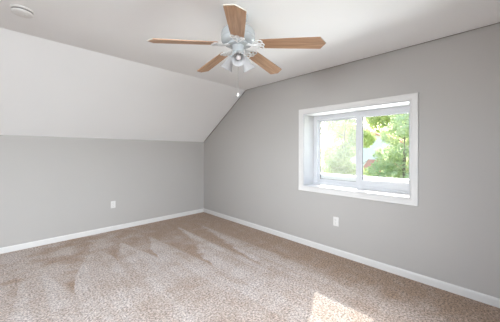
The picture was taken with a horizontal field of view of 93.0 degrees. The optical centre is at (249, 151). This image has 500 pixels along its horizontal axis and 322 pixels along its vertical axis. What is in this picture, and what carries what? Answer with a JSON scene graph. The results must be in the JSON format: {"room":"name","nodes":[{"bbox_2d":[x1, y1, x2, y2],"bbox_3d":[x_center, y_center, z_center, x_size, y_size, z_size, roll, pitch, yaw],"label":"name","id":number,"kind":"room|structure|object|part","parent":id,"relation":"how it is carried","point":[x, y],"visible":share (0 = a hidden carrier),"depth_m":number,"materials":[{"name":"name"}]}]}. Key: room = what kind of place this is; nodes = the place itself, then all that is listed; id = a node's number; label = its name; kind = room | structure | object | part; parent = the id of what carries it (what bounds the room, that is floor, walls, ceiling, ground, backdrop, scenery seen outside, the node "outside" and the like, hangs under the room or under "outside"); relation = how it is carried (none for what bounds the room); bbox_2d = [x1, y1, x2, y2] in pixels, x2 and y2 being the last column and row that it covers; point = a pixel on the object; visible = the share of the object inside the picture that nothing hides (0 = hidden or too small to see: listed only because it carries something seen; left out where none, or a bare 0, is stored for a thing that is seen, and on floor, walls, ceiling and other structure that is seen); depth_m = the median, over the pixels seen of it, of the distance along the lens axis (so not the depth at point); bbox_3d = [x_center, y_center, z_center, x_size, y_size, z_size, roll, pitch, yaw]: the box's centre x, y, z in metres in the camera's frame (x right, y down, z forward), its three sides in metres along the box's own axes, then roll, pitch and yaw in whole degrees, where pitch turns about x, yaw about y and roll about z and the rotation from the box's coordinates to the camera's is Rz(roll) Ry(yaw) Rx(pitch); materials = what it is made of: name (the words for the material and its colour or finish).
{"room":"empty bedroom","nodes":[
{"label":"empty bedroom","id":0,"kind":"room"},
{"bbox_2d":[0,135,203,247],"bbox_3d":[-3.132,0.550,3.275,6.420,1.539,0.150,0,0,-45],"label":"wall","id":1,"kind":"structure","parent":0,"point":[50,187],"depth_m":3.73,"materials":[{"name":"grey paint"}]},
{"bbox_2d":[0,208,203,253],"bbox_3d":[-3.083,1.282,3.210,5.800,0.076,0.014,0,0,-45],"label":"baseboard","id":2,"kind":"structure","parent":1,"relation":"attached to","point":[7,249],"depth_m":3.73,"materials":[{"name":"white paint"}]},
{"bbox_2d":[111,201,115,207],"bbox_3d":[-2.298,0.886,3.986,0.072,0.116,0.009,0,0,-45],"label":"electrical outlet","id":3,"kind":"object","parent":1,"relation":"attached to","point":[113,203],"visible":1,"depth_m":3.98,"materials":[{"name":"white plastic"}]},
{"bbox_2d":[0,0,499,141],"bbox_3d":[-0.809,-0.689,0.919,6.420,1.133,6.762,0,0,-45],"label":"ceiling","id":4,"kind":"structure","parent":0,"point":[74,68],"depth_m":2.55,"materials":[{"name":"white paint"}]},
{"bbox_2d":[10,4,34,18],"bbox_3d":[-1.791,-1.096,1.868,0.140,0.044,0.140,0,0,-45],"label":"smoke detector","id":5,"kind":"object","parent":4,"relation":"attached to","point":[22,11],"visible":1,"depth_m":1.84,"materials":[{"name":"white plastic"}]},
{"bbox_2d":[147,4,325,96],"bbox_3d":[-0.106,-0.782,1.996,1.301,0.662,1.288,0,0,-45],"label":"ceiling fan","id":6,"kind":"object","parent":4,"relation":"hanging from","point":[237,35],"visible":1,"depth_m":1.85,"materials":[{"name":"brown wood"}]},
{"bbox_3d":[-0.504,-0.836,1.805,0.516,0.007,0.132,-7,14,-19],"label":"blade","id":7,"kind":"part","parent":6,"relation":"part of","materials":[{"name":"brown wood"}]},
{"bbox_3d":[-0.360,-0.855,2.292,0.132,0.007,0.516,-15,5,-37],"label":"blade","id":8,"kind":"part","parent":6,"relation":"part of","materials":[{"name":"brown wood"}]},
{"bbox_3d":[-0.175,-0.741,1.984,0.112,0.108,0.112,34,14,22],"label":"lamp shade","id":9,"kind":"part","parent":6,"relation":"part of","materials":[{"name":"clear glass"}]},
{"bbox_3d":[-0.088,-0.821,1.518,0.132,0.007,0.516,12,8,-3],"label":"blade","id":10,"kind":"part","parent":6,"relation":"part of","materials":[{"name":"brown wood"}]},
{"bbox_3d":[-0.090,-0.746,1.854,0.112,0.108,0.112,0,-42,-5],"label":"lamp shade","id":11,"kind":"part","parent":6,"relation":"part of","materials":[{"name":"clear glass"}]},
{"bbox_3d":[-0.027,-0.740,1.996,0.112,0.108,0.112,-36,20,-29],"label":"lamp shade","id":12,"kind":"part","parent":6,"relation":"part of","materials":[{"name":"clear glass"}]},
{"bbox_3d":[0.149,-0.853,2.304,0.132,0.007,0.516,-14,-12,33],"label":"blade","id":13,"kind":"part","parent":6,"relation":"part of","materials":[{"name":"brown wood"}]},
{"bbox_3d":[0.316,-0.833,1.823,0.516,0.007,0.132,7,-10,17],"label":"blade","id":14,"kind":"part","parent":6,"relation":"part of","materials":[{"name":"brown wood"}]},
{"bbox_2d":[0,212,499,321],"bbox_3d":[-0.837,1.407,0.941,6.420,0.160,6.700,0,0,-45],"label":"floor","id":15,"kind":"structure","parent":0,"point":[198,267],"depth_m":2.38,"materials":[{"name":"brown carpet"}]},
{"bbox_2d":[321,120,349,172],"bbox_3d":[11.251,-0.992,30.647,6.013,10.312,4.806,0,0,-45],"label":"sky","id":16,"kind":"structure","parent":0,"point":[329,124],"depth_m":30.10,"materials":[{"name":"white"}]},
{"bbox_2d":[204,23,499,298],"bbox_3d":[1.341,0.112,3.081,0.320,2.442,6.400,0,0,-45],"label":"wall","id":17,"kind":"structure","parent":0,"point":[452,236],"depth_m":2.54,"materials":[{"name":"grey paint"}]},
{"bbox_2d":[333,217,338,226],"bbox_3d":[1.112,0.904,3.076,0.009,0.116,0.072,0,0,-45],"label":"electrical outlet","id":18,"kind":"object","parent":17,"relation":"attached to","point":[335,219],"visible":1,"depth_m":3.07,"materials":[{"name":"white plastic"}]},
{"bbox_2d":[204,209,499,307],"bbox_3d":[1.218,1.295,2.964,0.014,0.076,6.400,0,0,-45],"label":"baseboard","id":19,"kind":"structure","parent":17,"relation":"attached to","point":[490,300],"depth_m":2.67,"materials":[{"name":"white paint"}]},
{"bbox_2d":[204,22,499,141],"bbox_3d":[0.812,-0.729,3.611,0.334,1.043,5.200,0,0,-45],"label":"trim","id":20,"kind":"structure","parent":17,"relation":"attached to","point":[499,22],"depth_m":2.93,"materials":[{"name":"grey paint"}]},
{"bbox_2d":[298,92,418,206],"bbox_3d":[1.486,-0.025,3.218,0.761,1.174,1.815,0,0,-45],"label":"window","id":21,"kind":"structure","parent":17,"relation":"in","point":[310,177],"depth_m":3.12,"materials":[{"name":"white paint"}]},
{"bbox_3d":[1.278,-0.015,3.389,0.027,0.936,0.643,0,0,-45],"label":"sash","id":22,"kind":"part","parent":21,"relation":"part of","materials":[{"name":"white plastic"}]},
{"bbox_3d":[1.338,0.489,3.074,0.312,0.012,1.291,0,0,-45],"label":"sill","id":23,"kind":"part","parent":21,"relation":"part of","materials":[{"name":"white paint"}]},
{"bbox_3d":[1.458,-0.025,3.190,0.100,1.016,1.291,0,0,-45],"label":"frame","id":24,"kind":"part","parent":21,"relation":"part of","materials":[{"name":"white plastic"}]},
{"bbox_3d":[1.626,0.440,3.357,0.365,0.188,1.815,0,0,-45],"label":"exterior sill","id":25,"kind":"part","parent":21,"relation":"part of","materials":[{"name":"white"}]},
{"bbox_3d":[1.651,-0.013,2.956,0.030,0.938,0.639,0,0,-45],"label":"sash","id":26,"kind":"part","parent":21,"relation":"part of","materials":[{"name":"white plastic"}]},
{"label":"outside","id":27,"kind":"structure","parent":0,"visible":0},
{"bbox_3d":[13.780,4.270,22.634,44.500,0.300,64.000,0,0,-45],"label":"ground","id":28,"kind":"structure","parent":27,"visible":0},
{"bbox_2d":[321,117,376,175],"bbox_3d":[5.166,0.724,12.405,2.947,6.846,2.330,0,0,-45],"label":"leafy tree","id":29,"kind":"object","parent":28,"relation":"on","point":[337,157],"visible":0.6,"depth_m":12.07,"materials":[{"name":"green plant"}]},
{"bbox_2d":[347,132,408,176],"bbox_3d":[9.936,1.334,18.280,5.500,5.550,6.200,0,0,-45],"label":"house","id":30,"kind":"structure","parent":28,"relation":"on","point":[367,153],"depth_m":17.16,"materials":[{"name":"white"}]},
{"bbox_2d":[363,115,402,137],"bbox_3d":[14.926,-1.119,25.977,5.238,10.589,5.344,0,0,-45],"label":"leafy tree","id":31,"kind":"object","parent":28,"relation":"on","point":[372,122],"visible":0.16,"depth_m":25.23,"materials":[{"name":"green plant"}]},
{"bbox_2d":[365,113,408,178],"bbox_3d":[6.683,0.916,9.741,3.142,6.470,3.151,0,0,-1],"label":"leafy tree","id":32,"kind":"object","parent":28,"relation":"on","point":[394,154],"visible":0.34,"depth_m":9.95,"materials":[{"name":"green plant"}]}
]}

